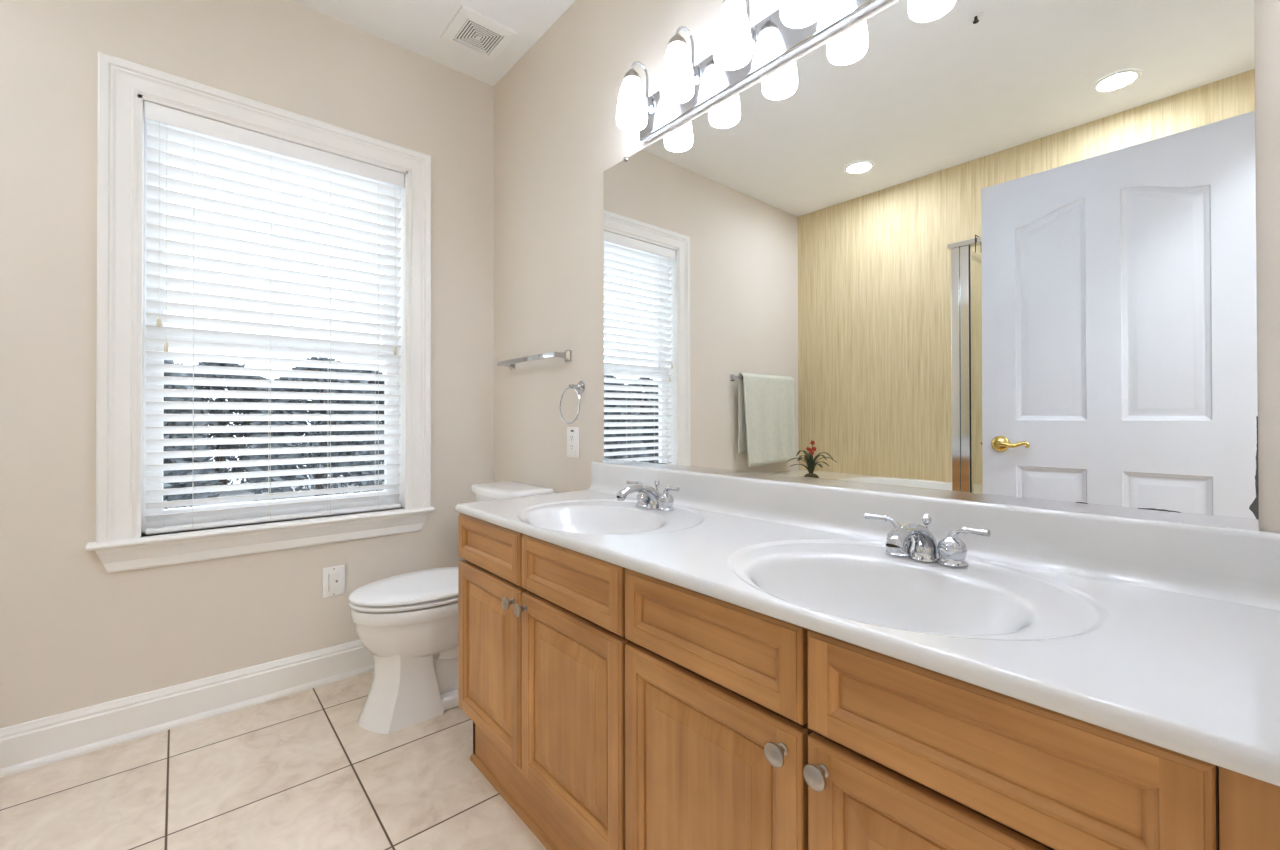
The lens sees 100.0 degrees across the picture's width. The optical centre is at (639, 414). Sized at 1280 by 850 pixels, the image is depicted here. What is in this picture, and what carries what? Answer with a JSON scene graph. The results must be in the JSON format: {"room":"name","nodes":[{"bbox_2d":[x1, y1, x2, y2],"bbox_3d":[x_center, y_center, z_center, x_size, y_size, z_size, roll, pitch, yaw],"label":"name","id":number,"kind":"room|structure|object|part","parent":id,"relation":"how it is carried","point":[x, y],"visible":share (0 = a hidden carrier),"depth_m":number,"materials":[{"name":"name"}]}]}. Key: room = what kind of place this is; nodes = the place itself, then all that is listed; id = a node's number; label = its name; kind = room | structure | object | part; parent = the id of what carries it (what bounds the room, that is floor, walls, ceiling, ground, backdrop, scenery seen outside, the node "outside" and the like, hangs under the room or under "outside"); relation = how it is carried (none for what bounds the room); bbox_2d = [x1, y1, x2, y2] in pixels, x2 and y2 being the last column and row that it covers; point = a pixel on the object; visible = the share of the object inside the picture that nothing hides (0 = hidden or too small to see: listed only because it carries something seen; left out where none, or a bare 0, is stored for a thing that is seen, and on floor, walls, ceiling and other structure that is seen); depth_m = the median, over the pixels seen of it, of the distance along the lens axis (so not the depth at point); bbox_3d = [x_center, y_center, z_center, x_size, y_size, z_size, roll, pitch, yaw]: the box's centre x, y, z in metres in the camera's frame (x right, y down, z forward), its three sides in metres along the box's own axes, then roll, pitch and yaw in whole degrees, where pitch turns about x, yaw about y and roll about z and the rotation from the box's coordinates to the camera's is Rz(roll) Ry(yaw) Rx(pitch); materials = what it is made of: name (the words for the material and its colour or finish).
{"room":"bathroom","nodes":[
{"label":"bathroom","id":0,"kind":"room"},
{"bbox_2d":[0,0,493,727],"bbox_3d":[-1.856,-0.277,1.821,2.830,2.740,0.160,0,0,-41],"label":"wall","id":1,"kind":"structure","parent":0,"point":[75,634],"depth_m":1.86,"materials":[{"name":"beige paint"}]},
{"bbox_2d":[0,640,373,777],"bbox_3d":[-1.379,1.025,2.097,1.740,0.137,0.030,0,0,-41],"label":"baseboard","id":2,"kind":"structure","parent":1,"relation":"attached to","point":[36,743],"depth_m":1.87,"materials":[{"name":"white paint"}]},
{"bbox_2d":[86,52,434,572],"bbox_3d":[-1.421,-0.329,2.160,1.106,1.715,0.215,0,0,-41],"label":"window","id":3,"kind":"structure","parent":1,"relation":"in","point":[124,86],"depth_m":1.93,"materials":[{"name":"white paint"}]},
{"bbox_3d":[-1.410,0.432,2.144,1.106,0.020,0.185,0,0,-41],"label":"sill","id":4,"kind":"part","parent":3,"relation":"part of","materials":[{"name":"white paint"}]},
{"bbox_3d":[-1.468,-0.672,2.225,0.865,0.813,0.032,0,0,-41],"label":"sash","id":5,"kind":"part","parent":3,"relation":"part of","materials":[{"name":"white plastic"}]},
{"bbox_3d":[-1.445,0.058,2.195,0.865,0.728,0.030,0,0,-41],"label":"sash","id":6,"kind":"part","parent":3,"relation":"part of","materials":[{"name":"white plastic"}]},
{"bbox_2d":[144,101,403,534],"bbox_3d":[-1.400,-0.329,2.145,0.857,1.498,0.082,0,0,-41],"label":"window blind","id":7,"kind":"object","parent":3,"relation":"attached to","point":[245,157],"visible":1,"depth_m":2.10,"materials":[{"name":"white plastic"}]},
{"bbox_3d":[-1.673,-0.669,1.868,0.002,0.697,0.002,0,0,-41],"label":"pull cord","id":8,"kind":"part","parent":7,"relation":"part of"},
{"bbox_3d":[-1.659,-0.626,1.880,0.002,0.782,0.002,0,0,-41],"label":"pull cord","id":9,"kind":"part","parent":7,"relation":"part of","materials":[{"name":"white fabric"}]},
{"bbox_3d":[-1.647,-0.312,1.978,0.002,1.450,0.002,0,0,-41],"label":"ladder cord","id":10,"kind":"part","parent":7,"relation":"part of","materials":[{"name":"white fabric"}]},
{"bbox_3d":[-1.614,-0.312,1.940,0.002,1.450,0.002,0,0,-41],"label":"ladder cord","id":11,"kind":"part","parent":7,"relation":"part of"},
{"bbox_3d":[-1.439,-0.311,2.091,0.002,1.450,0.002,0,0,-41],"label":"ladder cord","id":12,"kind":"part","parent":7,"relation":"part of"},
{"bbox_3d":[-1.411,-1.055,2.160,0.849,0.038,0.052,0,0,-41],"label":"head rail","id":13,"kind":"part","parent":7,"relation":"part of","materials":[{"name":"white plastic"}]},
{"bbox_3d":[-1.406,0.411,2.149,0.845,0.016,0.048,0,0,-41],"label":"rail","id":14,"kind":"part","parent":7,"relation":"part of","materials":[{"name":"white plastic"}]},
{"bbox_3d":[-1.283,-0.311,2.225,0.002,1.450,0.002,0,0,-11],"label":"ladder cord","id":15,"kind":"part","parent":7,"relation":"part of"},
{"bbox_3d":[-1.143,-0.310,2.346,0.002,1.450,0.002,0,0,-41],"label":"ladder cord","id":16,"kind":"part","parent":7,"relation":"part of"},
{"bbox_3d":[-1.083,-0.648,2.377,0.002,0.735,0.002,0,0,-41],"label":"pull cord","id":17,"kind":"part","parent":7,"relation":"part of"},
{"bbox_2d":[322,565,344,597],"bbox_3d":[-1.262,0.690,2.213,0.082,0.122,0.009,0,0,-41],"label":"jack plate","id":18,"kind":"object","parent":1,"relation":"attached to","point":[333,578],"visible":1,"depth_m":2.21,"materials":[{"name":"white plastic"}]},
{"bbox_2d":[329,573,338,590],"bbox_3d":[-1.261,0.690,2.212,0.035,0.068,0.004,0,0,-41],"label":"receptacle","id":19,"kind":"object","parent":18,"relation":"attached to","point":[333,577],"depth_m":2.21,"materials":[{"name":"white plastic"}]},
{"bbox_2d":[0,671,546,849],"bbox_3d":[-0.450,1.131,0.277,2.950,0.100,4.320,0,0,-41],"label":"floor","id":20,"kind":"structure","parent":0,"point":[297,771],"depth_m":1.55,"materials":[{"name":"beige tile"}]},
{"bbox_2d":[348,481,554,733],"bbox_3d":[-0.739,0.698,2.103,0.721,0.790,0.406,0,0,-41],"label":"toilet","id":21,"kind":"object","parent":20,"relation":"on","point":[408,622],"visible":0.45,"depth_m":1.90,"materials":[{"name":"white ceramic"}]},
{"bbox_3d":[-0.829,0.646,2.026,0.483,0.021,0.372,0,0,-41],"label":"lid","id":22,"kind":"part","parent":21,"relation":"part of","materials":[{"name":"white plastic"}]},
{"bbox_3d":[-0.819,0.665,2.034,0.507,0.036,0.372,0,0,-41],"label":"seat","id":23,"kind":"part","parent":21,"relation":"part of","materials":[{"name":"white plastic"}]},
{"bbox_3d":[-0.548,0.513,2.269,0.200,0.344,0.380,0,0,-41],"label":"tank","id":24,"kind":"part","parent":21,"relation":"part of","materials":[{"name":"white ceramic"}]},
{"bbox_3d":[-0.552,0.322,2.268,0.225,0.037,0.406,0,0,-41],"label":"tank lid","id":25,"kind":"part","parent":21,"relation":"part of","materials":[{"name":"white ceramic"}]},
{"bbox_2d":[458,513,629,849],"bbox_3d":[-0.119,0.699,1.534,0.547,0.779,0.820,0,0,-41],"label":"vanity cabinet","id":26,"kind":"object","parent":20,"relation":"on","point":[542,641],"visible":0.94,"depth_m":1.30,"materials":[{"name":"brown wood"}]},
{"bbox_3d":[-0.436,0.379,1.542,0.020,0.139,0.397,0,0,-41],"label":"drawer","id":27,"kind":"part","parent":26,"relation":"part of","materials":[{"name":"brown wood"}]},
{"bbox_3d":[-0.435,0.689,1.541,0.020,0.459,0.397,0,0,-41],"label":"door","id":28,"kind":"part","parent":26,"relation":"part of","materials":[{"name":"brown wood"}]},
{"bbox_3d":[-0.342,0.491,1.396,0.029,0.033,0.033,0,0,-41],"label":"knob","id":29,"kind":"part","parent":26,"relation":"part of","materials":[{"name":"silver metal"}]},
{"bbox_3d":[-0.270,1.079,1.391,0.010,0.016,0.805,0,0,-41],"label":"shoe moulding","id":30,"kind":"part","parent":26,"relation":"part of","materials":[{"name":"brown wood"}]},
{"bbox_3d":[-0.300,0.490,1.347,0.029,0.033,0.033,0,0,-41],"label":"knob","id":31,"kind":"part","parent":26,"relation":"part of","materials":[{"name":"silver metal"}]},
{"bbox_3d":[-0.278,0.618,1.390,0.019,0.615,0.808,0,0,-41],"label":"frame","id":32,"kind":"part","parent":26,"relation":"part of","materials":[{"name":"brown wood"}]},
{"bbox_3d":[-0.166,0.377,1.230,0.020,0.139,0.409,0,0,-41],"label":"drawer","id":33,"kind":"part","parent":26,"relation":"part of","materials":[{"name":"brown wood"}]},
{"bbox_3d":[-0.166,0.687,1.228,0.020,0.459,0.409,0,0,-41],"label":"door","id":34,"kind":"part","parent":26,"relation":"part of","materials":[{"name":"brown wood"}]},
{"bbox_2d":[625,568,1279,849],"bbox_3d":[0.438,0.694,0.888,0.547,0.779,0.882,0,0,-41],"label":"vanity cabinet","id":35,"kind":"object","parent":20,"relation":"on","point":[746,729],"visible":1,"depth_m":0.70,"materials":[{"name":"brown wood"}]},
{"bbox_3d":[0.104,0.374,0.916,0.020,0.139,0.398,0,0,-41],"label":"drawer","id":36,"kind":"part","parent":35,"relation":"part of","materials":[{"name":"brown wood"}]},
{"bbox_3d":[0.104,0.684,0.915,0.020,0.459,0.398,0,0,-41],"label":"door","id":37,"kind":"part","parent":35,"relation":"part of","materials":[{"name":"brown wood"}]},
{"bbox_3d":[0.197,0.486,0.770,0.029,0.033,0.033,0,0,-41],"label":"knob","id":38,"kind":"part","parent":35,"relation":"part of","materials":[{"name":"silver metal"}]},
{"bbox_3d":[0.239,0.485,0.722,0.029,0.033,0.033,0,0,-41],"label":"knob","id":39,"kind":"part","parent":35,"relation":"part of","materials":[{"name":"silver metal"}]},
{"bbox_2d":[455,462,1279,786],"bbox_3d":[0.182,0.292,1.209,0.540,0.236,1.698,0,0,-41],"label":"countertop","id":40,"kind":"structure","parent":35,"relation":"on","point":[1164,634],"depth_m":0.86,"materials":[{"name":"white stone"}]},
{"bbox_2d":[527,507,663,533],"bbox_3d":[-0.126,0.348,1.461,0.334,0.127,0.425,0,0,-41],"label":"sink basin","id":41,"kind":"object","parent":40,"relation":"in","point":[565,520],"depth_m":1.60,"materials":[{"name":"white ceramic"}]},
{"bbox_2d":[615,479,679,510],"bbox_3d":[0.020,0.238,1.601,0.183,0.085,0.181,0,0,-1],"label":"faucet","id":42,"kind":"object","parent":40,"relation":"on","point":[648,497],"visible":1,"depth_m":1.56,"materials":[{"name":"silver metal"}]},
{"bbox_3d":[-0.010,0.224,1.663,0.074,0.033,0.017,0,0,37],"label":"lever","id":43,"kind":"part","parent":42,"relation":"part of","materials":[{"name":"silver metal"}]},
{"bbox_3d":[0.000,0.243,1.571,0.171,0.076,0.052,0,0,-41],"label":"spout","id":44,"kind":"part","parent":42,"relation":"part of","materials":[{"name":"silver metal"}]},
{"bbox_3d":[0.013,0.257,1.645,0.052,0.050,0.052,0,0,-41],"label":"handle","id":45,"kind":"part","parent":42,"relation":"part of","materials":[{"name":"silver metal"}]},
{"bbox_3d":[0.051,0.230,1.615,0.018,0.068,0.018,0,0,-41],"label":"lift rod","id":46,"kind":"part","parent":42,"relation":"part of","materials":[{"name":"silver metal"}]},
{"bbox_3d":[0.075,0.256,1.573,0.052,0.050,0.052,0,0,-41],"label":"handle","id":47,"kind":"part","parent":42,"relation":"part of","materials":[{"name":"silver metal"}]},
{"bbox_3d":[0.089,0.223,1.548,0.017,0.033,0.074,0,0,-28],"label":"lever","id":48,"kind":"part","parent":42,"relation":"part of","materials":[{"name":"silver metal"}]},
{"bbox_2d":[748,555,1032,634],"bbox_3d":[0.379,0.344,0.875,0.334,0.127,0.425,0,0,-41],"label":"sink basin","id":49,"kind":"object","parent":40,"relation":"in","point":[905,598],"depth_m":0.97,"materials":[{"name":"white ceramic"}]},
{"bbox_2d":[864,513,990,567],"bbox_3d":[0.521,0.234,1.020,0.183,0.085,0.181,0,0,-1],"label":"faucet","id":50,"kind":"object","parent":40,"relation":"on","point":[951,550],"visible":1,"depth_m":0.98,"materials":[{"name":"silver metal"}]},
{"bbox_3d":[0.491,0.219,1.081,0.074,0.033,0.017,0,0,37],"label":"lever","id":51,"kind":"part","parent":50,"relation":"part of","materials":[{"name":"silver metal"}]},
{"bbox_3d":[0.515,0.252,1.064,0.052,0.050,0.052,0,0,-41],"label":"handle","id":52,"kind":"part","parent":50,"relation":"part of","materials":[{"name":"silver metal"}]},
{"bbox_3d":[0.501,0.238,0.990,0.171,0.076,0.052,0,0,-41],"label":"spout","id":53,"kind":"part","parent":50,"relation":"part of","materials":[{"name":"silver metal"}]},
{"bbox_3d":[0.552,0.226,1.034,0.018,0.068,0.018,0,0,-41],"label":"lift rod","id":54,"kind":"part","parent":50,"relation":"part of","materials":[{"name":"silver metal"}]},
{"bbox_3d":[0.577,0.252,0.992,0.052,0.050,0.052,0,0,-41],"label":"handle","id":55,"kind":"part","parent":50,"relation":"part of","materials":[{"name":"silver metal"}]},
{"bbox_3d":[0.590,0.218,0.966,0.017,0.033,0.074,0,0,-28],"label":"lever","id":56,"kind":"part","parent":50,"relation":"part of","materials":[{"name":"silver metal"}]},
{"bbox_3d":[0.250,0.613,0.778,0.019,0.615,0.804,0,0,-41],"label":"frame","id":57,"kind":"part","parent":35,"relation":"part of","materials":[{"name":"brown wood"}]},
{"bbox_3d":[0.368,0.682,0.609,0.020,0.459,0.393,0,0,-41],"label":"door","id":58,"kind":"part","parent":35,"relation":"part of","materials":[{"name":"brown wood"}]},
{"bbox_3d":[0.367,0.372,0.611,0.020,0.139,0.393,0,0,-41],"label":"drawer","id":59,"kind":"part","parent":35,"relation":"part of","materials":[{"name":"brown wood"}]},
{"bbox_2d":[293,0,575,85],"bbox_3d":[-0.455,-1.709,0.293,2.950,0.100,4.320,0,0,-41],"label":"ceiling","id":60,"kind":"structure","parent":0,"point":[416,26],"depth_m":2.25,"materials":[{"name":"white paint"}]},
{"bbox_2d":[440,4,516,62],"bbox_3d":[-0.700,-1.638,2.326,0.242,0.016,0.244,0,0,-41],"label":"ceiling vent","id":61,"kind":"object","parent":60,"relation":"in","point":[469,30],"visible":1,"depth_m":2.31,"materials":[{"name":"white plastic"}]},
{"bbox_2d":[494,0,1279,531],"bbox_3d":[0.620,-0.285,1.209,0.120,2.740,4.320,0,0,-41],"label":"wall","id":62,"kind":"structure","parent":0,"point":[557,133],"depth_m":2.12,"materials":[{"name":"beige paint"}]},
{"bbox_2d":[497,349,571,369],"bbox_3d":[-0.472,-0.235,2.324,0.076,0.048,0.523,0,0,-41],"label":"towel bar","id":63,"kind":"object","parent":62,"relation":"attached to","point":[567,355],"visible":1,"depth_m":2.22,"materials":[{"name":"silver metal"}]},
{"bbox_3d":[-0.627,-0.233,2.504,0.076,0.048,0.048,0,0,-41],"label":"post","id":64,"kind":"part","parent":63,"relation":"part of","materials":[{"name":"silver metal"}]},
{"bbox_3d":[-0.317,-0.236,2.144,0.076,0.048,0.048,0,0,-41],"label":"post","id":65,"kind":"part","parent":63,"relation":"part of","materials":[{"name":"silver metal"}]},
{"bbox_2d":[559,381,584,423],"bbox_3d":[-0.257,-0.046,2.086,0.060,0.169,0.143,0,0,-41],"label":"towel ring","id":66,"kind":"object","parent":62,"relation":"attached to","point":[580,386],"visible":1,"depth_m":2.08,"materials":[{"name":"silver metal"}]},
{"bbox_3d":[-0.252,-0.107,2.080,0.060,0.048,0.048,0,0,-41],"label":"post","id":67,"kind":"part","parent":66,"relation":"part of","materials":[{"name":"silver metal"}]},
{"bbox_2d":[567,427,578,457],"bbox_3d":[-0.269,0.113,2.138,0.009,0.122,0.082,0,0,-41],"label":"power outlet","id":68,"kind":"object","parent":62,"relation":"attached to","point":[572,432],"visible":1,"depth_m":2.13,"materials":[{"name":"white plastic"}]},
{"bbox_2d":[569,434,574,450],"bbox_3d":[-0.270,0.113,2.137,0.004,0.068,0.035,0,0,-41],"label":"receptacle","id":69,"kind":"object","parent":68,"relation":"attached to","point":[571,436],"depth_m":2.13,"materials":[{"name":"white plastic"}]},
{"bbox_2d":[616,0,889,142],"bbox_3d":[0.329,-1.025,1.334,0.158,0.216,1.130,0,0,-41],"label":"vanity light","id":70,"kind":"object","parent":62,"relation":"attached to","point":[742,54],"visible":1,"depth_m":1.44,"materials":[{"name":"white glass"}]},
{"bbox_3d":[-0.026,-0.987,1.700,0.098,0.136,0.098,0,0,-41],"label":"lamp shade","id":71,"kind":"part","parent":70,"relation":"part of","materials":[{"name":"white glass"}]},
{"bbox_3d":[-0.026,-0.988,1.700,0.053,0.106,0.053,0,0,-41],"label":"bulb","id":72,"kind":"part","parent":70,"relation":"part of","materials":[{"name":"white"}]},
{"bbox_3d":[0.004,-1.055,1.725,0.087,0.150,0.030,0,0,-41],"label":"arm","id":73,"kind":"part","parent":70,"relation":"part of","materials":[{"name":"silver metal"}]},
{"bbox_3d":[0.107,-0.988,1.546,0.098,0.136,0.098,0,0,-41],"label":"lamp shade","id":74,"kind":"part","parent":70,"relation":"part of","materials":[{"name":"white glass"}]},
{"bbox_3d":[0.107,-0.989,1.546,0.053,0.106,0.053,0,0,-41],"label":"bulb","id":75,"kind":"part","parent":70,"relation":"part of","materials":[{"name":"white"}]},
{"bbox_3d":[0.136,-1.056,1.571,0.087,0.150,0.030,0,0,-41],"label":"arm","id":76,"kind":"part","parent":70,"relation":"part of","materials":[{"name":"silver metal"}]},
{"bbox_3d":[0.240,-0.990,1.391,0.098,0.136,0.098,0,0,-41],"label":"lamp shade","id":77,"kind":"part","parent":70,"relation":"part of","materials":[{"name":"white glass"}]},
{"bbox_3d":[0.240,-0.991,1.391,0.053,0.106,0.053,0,0,-41],"label":"bulb","id":78,"kind":"part","parent":70,"relation":"part of","materials":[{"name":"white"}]},
{"bbox_3d":[0.269,-1.057,1.417,0.087,0.150,0.030,0,0,-41],"label":"arm","id":79,"kind":"part","parent":70,"relation":"part of","materials":[{"name":"silver metal"}]},
{"bbox_3d":[0.373,-0.992,1.237,0.053,0.106,0.053,0,0,-41],"label":"bulb","id":80,"kind":"part","parent":70,"relation":"part of","materials":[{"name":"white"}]},
{"bbox_3d":[0.373,-0.991,1.237,0.098,0.136,0.098,0,0,-41],"label":"lamp shade","id":81,"kind":"part","parent":70,"relation":"part of","materials":[{"name":"white glass"}]},
{"bbox_2d":[603,0,1258,530],"bbox_3d":[0.381,-0.367,1.382,0.014,1.082,1.583,0,0,-41],"label":"wall mirror","id":82,"kind":"object","parent":62,"relation":"attached to","point":[988,251],"visible":1,"depth_m":1.06,"materials":[{"name":"silver mirror"}]},
{"bbox_2d":[587,462,1279,610],"bbox_3d":[0.370,0.235,1.370,0.044,0.122,1.695,0,0,-41],"label":"backsplash","id":83,"kind":"structure","parent":62,"relation":"attached to","point":[1241,566],"depth_m":0.97,"materials":[{"name":"white stone"}]},
{"label":"outside","id":84,"kind":"structure","parent":0,"visible":0},
{"bbox_2d":[163,442,383,508],"bbox_3d":[-14.083,1.711,18.160,80.000,0.100,39.100,0,0,-41],"label":"ground","id":85,"kind":"structure","parent":84,"point":[233,492],"depth_m":11.01,"materials":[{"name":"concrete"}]},
{"bbox_2d":[163,360,220,508],"bbox_3d":[-8.042,0.171,8.288,2.579,2.841,2.588,0,0,2],"label":"evergreen shrub","id":86,"kind":"object","parent":85,"relation":"on","point":[188,399],"visible":0.06,"depth_m":8.43,"materials":[{"name":"green plant"}]},
{"bbox_2d":[184,362,269,484],"bbox_3d":[-8.860,0.162,11.392,2.631,2.899,2.640,0,0,33],"label":"evergreen shrub","id":87,"kind":"object","parent":85,"relation":"on","point":[203,411],"visible":0.19,"depth_m":10.94,"materials":[{"name":"green plant"}]},
{"bbox_2d":[242,357,384,500],"bbox_3d":[-5.940,0.229,10.069,2.494,2.739,2.486,0,0,-41],"label":"tree","id":88,"kind":"object","parent":85,"relation":"on","point":[368,432],"visible":0.37,"depth_m":9.49,"materials":[{"name":"green plant"}]},
{"bbox_2d":[302,369,384,476],"bbox_3d":[-6.767,0.166,13.165,2.646,2.906,2.638,0,0,-10],"label":"evergreen shrub","id":89,"kind":"object","parent":85,"relation":"on","point":[356,371],"visible":0.04,"depth_m":12.78,"materials":[{"name":"green plant"}]}
]}

